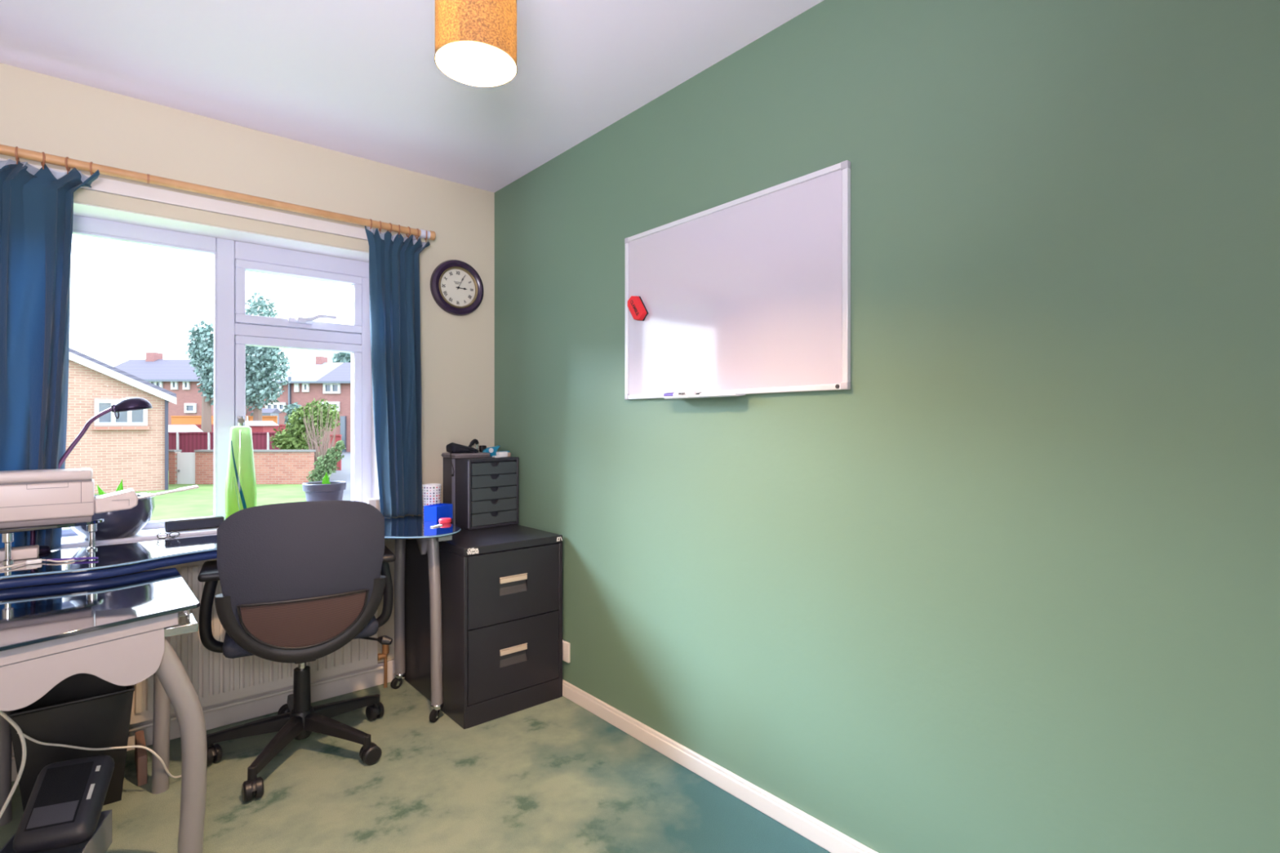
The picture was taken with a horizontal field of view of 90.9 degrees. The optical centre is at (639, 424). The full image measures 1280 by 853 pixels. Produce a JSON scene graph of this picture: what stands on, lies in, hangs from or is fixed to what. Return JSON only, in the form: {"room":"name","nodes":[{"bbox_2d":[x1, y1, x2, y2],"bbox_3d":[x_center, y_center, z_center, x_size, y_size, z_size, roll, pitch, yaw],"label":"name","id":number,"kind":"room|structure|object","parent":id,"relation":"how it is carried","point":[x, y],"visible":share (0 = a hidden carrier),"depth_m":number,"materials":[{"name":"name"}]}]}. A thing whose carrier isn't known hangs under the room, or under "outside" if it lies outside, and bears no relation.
{"room":"home office","nodes":[
{"label":"home office","id":0,"kind":"room"},
{"bbox_2d":[62,460,331,528],"bbox_3d":[-10.000,2.150,45.750,133.523,0.300,132.295,0,0,-41],"label":"ground","id":1,"kind":"structure","parent":0,"point":[197,502],"depth_m":16.98,"materials":[{"name":"green plant"}]},
{"bbox_2d":[65,347,176,493],"bbox_3d":[-20.980,-0.832,18.822,10.900,5.664,8.460,0,0,-41],"label":"house","id":2,"kind":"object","parent":1,"relation":"on","point":[132,447],"visible":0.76,"depth_m":18.39,"materials":[{"name":"brick"}]},
{"bbox_2d":[113,351,253,425],"bbox_3d":[-36.548,-1.937,51.950,10.964,7.873,8.900,0,0,0],"label":"house","id":3,"kind":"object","parent":1,"relation":"on","point":[177,376],"visible":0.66,"depth_m":48.29,"materials":[{"name":"red brick"}]},
{"bbox_2d":[168,425,203,471],"bbox_3d":[-19.976,1.017,27.450,1.191,1.966,1.100,0,0,0],"label":"shed","id":4,"kind":"object","parent":1,"relation":"on","point":[171,428],"visible":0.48,"depth_m":27.20,"materials":[{"name":"grey"}]},
{"bbox_2d":[184,320,213,432],"bbox_3d":[-19.887,-1.396,28.959,1.708,6.792,1.675,0,0,-41],"label":"tree","id":5,"kind":"object","parent":1,"relation":"on","point":[201,351],"visible":0.7,"depth_m":28.71,"materials":[{"name":"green plant"}]},
{"bbox_2d":[170,415,277,424],"bbox_3d":[-22.436,0.776,34.000,5.696,2.448,0.160,0,0,0],"label":"fence","id":6,"kind":"object","parent":1,"relation":"on","point":[175,420],"visible":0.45,"depth_m":34.00,"materials":[{"name":"brown"}]},
{"bbox_2d":[168,432,281,452],"bbox_3d":[-17.108,1.168,26.000,4.652,1.664,0.160,0,0,0],"label":"fence","id":7,"kind":"object","parent":1,"relation":"on","point":[185,442],"visible":0.3,"depth_m":26.00,"materials":[{"name":"red"}]},
{"bbox_2d":[168,424,288,432],"bbox_3d":[-19.530,1.008,30.020,5.711,1.984,0.120,0,0,0],"label":"fence","id":8,"kind":"object","parent":1,"relation":"on","point":[283,428],"visible":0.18,"depth_m":30.00,"materials":[{"name":"red wood"}]},
{"bbox_2d":[168,449,315,484],"bbox_3d":[-13.405,1.431,21.125,4.904,1.137,0.350,0,0,0],"label":"wall","id":9,"kind":"structure","parent":1,"relation":"on","point":[271,466],"depth_m":21.00,"materials":[{"name":"red brick"}]},
{"bbox_2d":[177,452,195,484],"bbox_3d":[-15.144,1.476,21.060,0.626,1.047,0.120,0,0,0],"label":"gate","id":10,"kind":"object","parent":9,"relation":"attached to","point":[185,460],"visible":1,"depth_m":21.05,"materials":[{"name":"grey wood"}]},
{"bbox_2d":[245,421,278,432],"bbox_3d":[-17.198,0.929,28.450,1.224,2.142,1.100,0,0,0],"label":"shed","id":11,"kind":"object","parent":1,"relation":"on","point":[256,426],"visible":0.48,"depth_m":28.18,"materials":[{"name":"red"}]},
{"bbox_2d":[252,408,281,424],"bbox_3d":[-22.737,0.518,38.450,1.216,2.964,1.100,0,0,0],"label":"shed","id":12,"kind":"object","parent":1,"relation":"on","point":[265,411],"visible":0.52,"depth_m":38.27,"materials":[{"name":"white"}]},
{"bbox_2d":[245,292,291,421],"bbox_3d":[-18.992,-2.243,31.042,3.009,8.485,3.039,0,0,-41],"label":"tree","id":13,"kind":"object","parent":1,"relation":"on","point":[260,362],"visible":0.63,"depth_m":30.70,"materials":[{"name":"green plant"}]},
{"bbox_2d":[282,401,301,426],"bbox_3d":[-19.842,0.362,35.986,0.987,3.275,1.083,0,0,-41],"label":"bush","id":14,"kind":"object","parent":1,"relation":"on","point":[288,410],"visible":0.26,"depth_m":35.75,"materials":[{"name":"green plant"}]},
{"bbox_2d":[269,398,343,449],"bbox_3d":[-12.666,0.077,24.008,2.586,2.140,1.844,0,0,-8],"label":"bush","id":15,"kind":"object","parent":1,"relation":"on","point":[293,438],"visible":0.86,"depth_m":23.67,"materials":[{"name":"green plant"}]},
{"bbox_2d":[262,355,351,452],"bbox_3d":[-23.185,-1.612,48.950,8.680,7.223,8.900,0,0,0],"label":"house","id":16,"kind":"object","parent":1,"relation":"on","point":[321,379],"visible":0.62,"depth_m":45.00,"materials":[{"name":"red brick"}]},
{"bbox_2d":[302,405,337,476],"bbox_3d":[-11.182,0.652,21.999,1.590,2.706,0.768,0,0,3],"label":"bare shrub","id":17,"kind":"object","parent":1,"relation":"on","point":[314,438],"visible":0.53,"depth_m":21.93,"materials":[{"name":"brown plant"}]},
{"bbox_2d":[329,435,342,470],"bbox_3d":[-13.037,1.227,27.020,0.445,1.546,0.120,0,0,0],"label":"fence","id":18,"kind":"object","parent":1,"relation":"on","point":[338,437],"visible":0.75,"depth_m":27.00,"materials":[{"name":"red wood"}]},
{"bbox_2d":[331,351,351,362],"bbox_3d":[-27.814,-2.653,60.013,2.688,9.305,2.812,0,0,-41],"label":"tree","id":19,"kind":"object","parent":1,"relation":"on","point":[340,357],"visible":0.28,"depth_m":59.20,"materials":[{"name":"green plant"}]},
{"bbox_2d":[0,62,494,662],"bbox_3d":[-1.757,-0.004,2.611,2.640,2.408,0.335,0,0,-41],"label":"wall","id":20,"kind":"structure","parent":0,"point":[40,113],"depth_m":2.67,"materials":[{"name":"beige paint"}]},
{"bbox_2d":[69,479,155,540],"bbox_3d":[-1.948,0.307,2.319,0.262,0.215,0.262,0,0,-41],"label":"bowl","id":21,"kind":"object","parent":20,"relation":"on","point":[119,524],"visible":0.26,"depth_m":2.26,"materials":[{"name":"black ceramic"}]},
{"bbox_2d":[164,515,223,532],"bbox_3d":[-1.756,0.393,2.486,0.190,0.042,0.036,0,0,-41],"label":"bar","id":22,"kind":"object","parent":20,"relation":"on","point":[177,525],"visible":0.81,"depth_m":2.47,"materials":[{"name":"black plastic"}]},
{"bbox_2d":[11,558,389,760],"bbox_3d":[-1.775,0.850,2.356,1.640,0.700,0.059,0,0,-41],"label":"radiator","id":23,"kind":"object","parent":20,"relation":"attached to","point":[215,678],"visible":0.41,"depth_m":2.46,"materials":[{"name":"white metal"}]},
{"bbox_2d":[11,658,404,781],"bbox_3d":[-1.679,1.150,2.493,2.404,0.100,0.015,0,0,-41],"label":"baseboard","id":24,"kind":"structure","parent":20,"relation":"attached to","point":[220,717],"depth_m":2.60,"materials":[{"name":"white wood"}]},
{"bbox_2d":[61,201,371,536],"bbox_3d":[-1.913,-0.173,2.461,1.706,1.224,0.240,0,0,-41],"label":"window","id":25,"kind":"structure","parent":20,"relation":"attached to","point":[234,330],"depth_m":2.70,"materials":[{"name":"white plastic"}]},
{"bbox_2d":[0,144,435,240],"bbox_3d":[-1.744,-0.892,2.375,1.971,0.060,0.108,0,0,-41],"label":"curtain rod","id":26,"kind":"object","parent":20,"relation":"attached to","point":[6,150],"visible":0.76,"depth_m":2.39,"materials":[{"name":"brown wood"}]},
{"bbox_2d":[0,146,99,551],"bbox_3d":[-2.087,-0.245,2.019,0.543,1.332,0.115,0,0,-41],"label":"curtain","id":27,"kind":"object","parent":26,"relation":"hanging from","point":[37,205],"visible":0.88,"depth_m":2.10,"materials":[{"name":"blue fabric"}]},
{"bbox_2d":[364,218,430,517],"bbox_3d":[-1.105,-0.244,2.885,0.289,1.330,0.079,0,0,-41],"label":"curtain","id":28,"kind":"object","parent":26,"relation":"hanging from","point":[393,260],"visible":0.99,"depth_m":2.87,"materials":[{"name":"blue fabric"}]},
{"bbox_2d":[225,426,256,519],"bbox_3d":[-1.637,0.212,2.586,0.089,0.408,0.110,0,0,44],"label":"glass vase","id":29,"kind":"object","parent":20,"relation":"on","point":[241,481],"visible":0.84,"depth_m":2.55,"materials":[{"name":"green glass"}]},
{"bbox_2d":[302,472,346,501],"bbox_3d":[-1.413,0.315,2.824,0.178,0.200,0.178,0,0,-41],"label":"flower pot","id":30,"kind":"object","parent":20,"relation":"on","point":[324,490],"visible":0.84,"depth_m":2.76,"materials":[{"name":"grey ceramic"}]},
{"bbox_2d":[306,440,346,482],"bbox_3d":[-8.956,1.157,17.996,1.079,1.407,0.694,0,0,6],"label":"plants","id":31,"kind":"object","parent":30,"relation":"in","point":[321,469],"visible":0.88,"depth_m":17.90,"materials":[{"name":"green plant"}]},
{"bbox_2d":[366,497,380,511],"bbox_3d":[-1.228,0.380,2.910,0.057,0.070,0.031,0,0,-41],"label":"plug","id":32,"kind":"object","parent":20,"relation":"on","point":[374,502],"visible":0.38,"depth_m":2.90,"materials":[{"name":"white plastic"}]},
{"bbox_2d":[376,499,380,511],"bbox_3d":[-1.210,0.378,2.913,0.023,0.055,0.011,0,0,-41],"label":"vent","id":33,"kind":"object","parent":32,"relation":"attached to","point":[378,506],"depth_m":2.91,"materials":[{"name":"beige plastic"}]},
{"bbox_2d":[430,259,483,315],"bbox_3d":[-0.907,-0.680,3.144,0.278,0.278,0.034,0,0,-41],"label":"wall clock","id":34,"kind":"object","parent":20,"relation":"attached to","point":[456,287],"visible":1,"depth_m":3.14,"materials":[{"name":"purple paint"}]},
{"bbox_2d":[328,452,351,500],"bbox_3d":[-13.350,1.990,30.227,2.337,0.020,35.742,0,0,-25],"label":"path","id":35,"kind":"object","parent":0,"point":[344,474],"depth_m":24.69,"materials":[{"name":"grey concrete"}]},
{"bbox_2d":[0,0,823,192],"bbox_3d":[-0.514,-1.268,1.164,2.640,0.120,4.150,0,0,-41],"label":"ceiling","id":36,"kind":"structure","parent":0,"point":[360,78],"depth_m":2.12,"materials":[{"name":"white paint"}]},
{"bbox_2d":[434,0,517,87],"bbox_3d":[-0.343,-0.979,1.321,0.169,0.458,0.169,0,0,-41],"label":"ceiling lamp","id":37,"kind":"object","parent":36,"relation":"hanging from","point":[476,40],"visible":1,"depth_m":1.28,"materials":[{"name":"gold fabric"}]},
{"bbox_2d":[0,678,831,852],"bbox_3d":[-0.449,1.260,1.089,2.640,0.120,3.950,0,0,-41],"label":"floor","id":38,"kind":"structure","parent":0,"point":[554,775],"depth_m":2.03,"materials":[{"name":"green carpet"}]},
{"bbox_2d":[0,711,26,818],"bbox_3d":[-1.660,0.955,1.601,0.103,0.455,0.179,0,0,-20],"label":"cable","id":39,"kind":"object","parent":38,"relation":"on","point":[3,714],"visible":1,"depth_m":1.67,"materials":[{"name":"white plastic"}]},
{"bbox_2d":[0,808,111,852],"bbox_3d":[-1.565,1.145,1.671,0.200,0.108,0.212,0,0,-23],"label":"plastic crate","id":40,"kind":"object","parent":38,"relation":"on","point":[100,841],"visible":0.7,"depth_m":1.75,"materials":[{"name":"grey plastic"}]},
{"bbox_2d":[12,755,114,852],"bbox_3d":[-1.571,1.035,1.726,0.170,0.170,0.198,0,0,-23],"label":"paper shredder","id":41,"kind":"object","parent":40,"relation":"on","point":[64,807],"visible":1,"depth_m":1.70,"materials":[{"name":"black plastic"}]},
{"bbox_2d":[24,761,93,831],"bbox_3d":[-1.570,1.004,1.708,0.103,0.101,0.127,0,0,-23],"label":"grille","id":42,"kind":"object","parent":41,"relation":"attached to","point":[61,798],"depth_m":1.70,"materials":[{"name":"black plastic"}]},
{"bbox_2d":[7,673,134,811],"bbox_3d":[-1.810,1.018,2.021,0.292,0.362,0.302,0,0,-41],"label":"waste bin","id":43,"kind":"object","parent":38,"relation":"on","point":[86,710],"visible":0.44,"depth_m":1.94,"materials":[{"name":"black plastic"}]},
{"bbox_2d":[17,732,181,777],"bbox_3d":[-1.613,1.043,2.002,0.116,0.311,0.508,0,0,33],"label":"cable","id":44,"kind":"object","parent":38,"relation":"on","point":[153,752],"visible":0.82,"depth_m":1.95,"materials":[{"name":"white plastic"}]},
{"bbox_2d":[0,567,207,852],"bbox_3d":[-1.568,0.834,1.510,0.850,0.737,0.897,0,0,-41],"label":"desk","id":45,"kind":"object","parent":38,"relation":"on","point":[117,630],"visible":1,"depth_m":1.59,"materials":[{"name":"black glass"}]},
{"bbox_2d":[134,729,147,786],"bbox_3d":[-1.726,1.151,2.180,0.025,0.097,0.230,0,0,-41],"label":"wooden block","id":46,"kind":"object","parent":38,"relation":"on","point":[140,754],"visible":0.99,"depth_m":2.10,"materials":[{"name":"brown wood"}]},
{"bbox_2d":[0,513,460,826],"bbox_3d":[-1.508,0.814,2.190,1.828,0.779,0.619,0,0,-41],"label":"desk","id":47,"kind":"object","parent":38,"relation":"on","point":[123,557],"visible":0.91,"depth_m":2.20,"materials":[{"name":"black glass"}]},
{"bbox_2d":[0,544,39,561],"bbox_3d":[-2.037,0.408,1.936,0.275,0.032,0.075,0,0,-41],"label":"box","id":48,"kind":"object","parent":47,"relation":"on","point":[28,552],"visible":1,"depth_m":1.98,"materials":[{"name":"white cardboard"}]},
{"bbox_2d":[26,559,42,564],"bbox_3d":[-1.845,0.419,1.919,0.035,0.012,0.020,0,0,-41],"label":"adapter","id":49,"kind":"object","parent":47,"relation":"on","point":[33,561],"visible":1,"depth_m":1.91,"materials":[{"name":"white plastic"}]},
{"bbox_2d":[0,555,86,568],"bbox_3d":[-1.847,0.420,1.895,0.082,0.008,0.276,0,0,36],"label":"cable","id":50,"kind":"object","parent":47,"relation":"on","point":[47,560],"visible":0.85,"depth_m":1.93,"materials":[{"name":"white plastic"}]},
{"bbox_2d":[0,517,104,563],"bbox_3d":[-2.052,0.373,1.916,0.647,0.103,0.146,0,0,-41],"label":"stand","id":51,"kind":"object","parent":47,"relation":"on","point":[7,534],"visible":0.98,"depth_m":1.99,"materials":[{"name":"silver glass"}]},
{"bbox_2d":[0,467,199,528],"bbox_3d":[-1.885,0.235,2.058,0.729,0.172,0.126,0,0,-41],"label":"printer","id":52,"kind":"object","parent":51,"relation":"on","point":[38,497],"visible":1,"depth_m":2.00,"materials":[{"name":"grey plastic"}]},
{"bbox_2d":[45,556,98,561],"bbox_3d":[-1.762,0.419,1.957,0.134,0.007,0.007,0,0,-14],"label":"pen","id":53,"kind":"object","parent":47,"relation":"on","point":[91,557],"visible":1,"depth_m":1.96,"materials":[{"name":"blue plastic"}]},
{"bbox_2d":[30,397,152,553],"bbox_3d":[-1.905,0.164,2.167,0.364,0.521,0.096,0,0,-37],"label":"desk lamp","id":54,"kind":"object","parent":47,"relation":"on","point":[127,404],"visible":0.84,"depth_m":2.19,"materials":[{"name":"grey metal"}]},
{"bbox_2d":[111,404,119,418],"bbox_3d":[-1.837,-0.043,2.208,0.023,0.050,0.041,0,0,-41],"label":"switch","id":55,"kind":"object","parent":54,"relation":"attached to","point":[114,408],"depth_m":2.19,"materials":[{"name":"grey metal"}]},
{"bbox_2d":[156,531,179,538],"bbox_3d":[-1.756,0.412,2.346,0.070,0.024,0.042,0,0,-41],"label":"spectacles","id":56,"kind":"object","parent":47,"relation":"on","point":[166,536],"visible":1,"depth_m":2.34,"materials":[{"name":"black"}]},
{"bbox_2d":[422,483,441,516],"bbox_3d":[-0.954,0.350,2.889,0.083,0.149,0.083,0,0,-41],"label":"pencil cup","id":57,"kind":"object","parent":47,"relation":"on","point":[431,495],"visible":0.61,"depth_m":2.86,"materials":[{"name":"white ceramic"}]},
{"bbox_2d":[423,502,453,521],"bbox_3d":[-0.896,0.392,2.803,0.070,0.065,0.105,0,0,23],"label":"desk organizer","id":58,"kind":"object","parent":47,"relation":"on","point":[432,513],"visible":0.93,"depth_m":2.76,"materials":[{"name":"blue plastic"}]},
{"bbox_2d":[439,517,451,523],"bbox_3d":[-0.840,0.415,2.717,0.052,0.018,0.052,0,0,-41],"label":"tape roll","id":59,"kind":"object","parent":47,"relation":"on","point":[444,520],"visible":1,"depth_m":2.70,"materials":[{"name":"red plastic"}]},
{"bbox_2d":[197,500,395,802],"bbox_3d":[-1.254,0.727,2.329,0.635,0.946,0.639,0,0,-31],"label":"office chair","id":60,"kind":"object","parent":38,"relation":"on","point":[301,581],"visible":0.99,"depth_m":2.10,"materials":[{"name":"grey fabric"}]},
{"bbox_2d":[404,524,562,728],"bbox_3d":[-0.721,0.845,2.865,0.462,0.711,0.640,0,0,-41],"label":"filing cabinet","id":61,"kind":"object","parent":38,"relation":"on","point":[501,587],"visible":0.94,"depth_m":2.63,"materials":[{"name":"black metal"}]},
{"bbox_2d":[443,456,519,529],"bbox_3d":[-0.780,0.325,3.084,0.271,0.327,0.263,0,0,-44],"label":"drawer unit","id":62,"kind":"object","parent":61,"relation":"on","point":[483,492],"visible":0.94,"depth_m":2.98,"materials":[{"name":"grey plastic"}]},
{"bbox_2d":[440,452,491,458],"bbox_3d":[-0.845,0.150,3.062,0.184,0.022,0.164,0,0,-41],"label":"case","id":63,"kind":"object","parent":62,"relation":"on","point":[470,455],"visible":0.91,"depth_m":3.00,"materials":[{"name":"grey plastic"}]},
{"bbox_2d":[445,442,478,476],"bbox_3d":[-0.857,0.166,3.032,0.157,0.156,0.130,0,0,-41],"label":"pouch","id":64,"kind":"object","parent":63,"relation":"on","point":[452,447],"visible":0.99,"depth_m":3.00,"materials":[{"name":"black fabric"}]},
{"bbox_2d":[468,439,479,451],"bbox_3d":[-0.830,0.106,3.133,0.027,0.064,0.069,0,0,44],"label":"stapler","id":65,"kind":"object","parent":63,"relation":"on","point":[474,441],"visible":0.69,"depth_m":3.13,"materials":[{"name":"black plastic"}]},
{"bbox_2d":[479,445,500,456],"bbox_3d":[-0.754,0.134,3.166,0.089,0.054,0.060,0,0,-41],"label":"tape dispenser","id":66,"kind":"object","parent":62,"relation":"on","point":[492,451],"visible":0.77,"depth_m":3.15,"materials":[{"name":"blue plastic"}]},
{"bbox_2d":[496,450,511,457],"bbox_3d":[-0.674,0.147,3.103,0.079,0.028,0.070,0,0,-41],"label":"carton","id":67,"kind":"object","parent":62,"relation":"on","point":[502,453],"visible":0.97,"depth_m":3.07,"materials":[{"name":"white paper"}]},
{"bbox_2d":[494,0,1279,852],"bbox_3d":[0.539,-0.004,1.872,0.120,2.408,3.850,0,0,-41],"label":"wall","id":68,"kind":"structure","parent":0,"point":[1012,585],"depth_m":1.51,"materials":[{"name":"green paint"}]},
{"bbox_2d":[562,640,569,662],"bbox_3d":[-0.356,1.002,2.813,0.012,0.086,0.145,0,0,-41],"label":"wall socket","id":69,"kind":"object","parent":68,"relation":"attached to","point":[566,646],"visible":0.41,"depth_m":2.77,"materials":[{"name":"white plastic"}]},
{"bbox_2d":[562,679,878,852],"bbox_3d":[0.456,1.167,1.865,0.015,0.065,3.749,0,0,-41],"label":"baseboard","id":70,"kind":"structure","parent":68,"relation":"attached to","point":[816,831],"depth_m":2.06,"materials":[{"name":"white"}]},
{"bbox_2d":[624,160,850,399],"bbox_3d":[0.242,-0.404,2.075,0.066,0.634,0.961,0,0,-41],"label":"whiteboard","id":71,"kind":"object","parent":68,"relation":"attached to","point":[750,294],"visible":1,"depth_m":1.98,"materials":[{"name":"white plastic"}]},
{"bbox_2d":[627,296,648,320],"bbox_3d":[-0.010,-0.438,2.380,0.025,0.100,0.098,0,0,-41],"label":"eraser","id":72,"kind":"object","parent":71,"relation":"attached to","point":[636,306],"visible":1,"depth_m":2.37,"materials":[{"name":"red plastic"}]},
{"bbox_2d":[663,391,697,396],"bbox_3d":[0.137,-0.102,2.179,0.019,0.018,0.150,0,0,-41],"label":"marker pen","id":73,"kind":"object","parent":71,"relation":"on","point":[679,393],"visible":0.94,"depth_m":2.17,"materials":[{"name":"white plastic"}]},
{"bbox_2d":[663,392,745,399],"bbox_3d":[0.209,-0.092,2.100,0.048,0.011,0.328,0,0,-41],"label":"tray","id":74,"kind":"object","parent":71,"relation":"on","point":[724,394],"depth_m":2.06,"materials":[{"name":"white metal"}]},
{"bbox_2d":[695,391,722,395],"bbox_3d":[0.227,-0.100,2.079,0.015,0.015,0.112,0,0,-41],"label":"marker pen","id":75,"kind":"object","parent":71,"relation":"on","point":[700,393],"visible":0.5,"depth_m":2.08,"materials":[{"name":"white plastic"}]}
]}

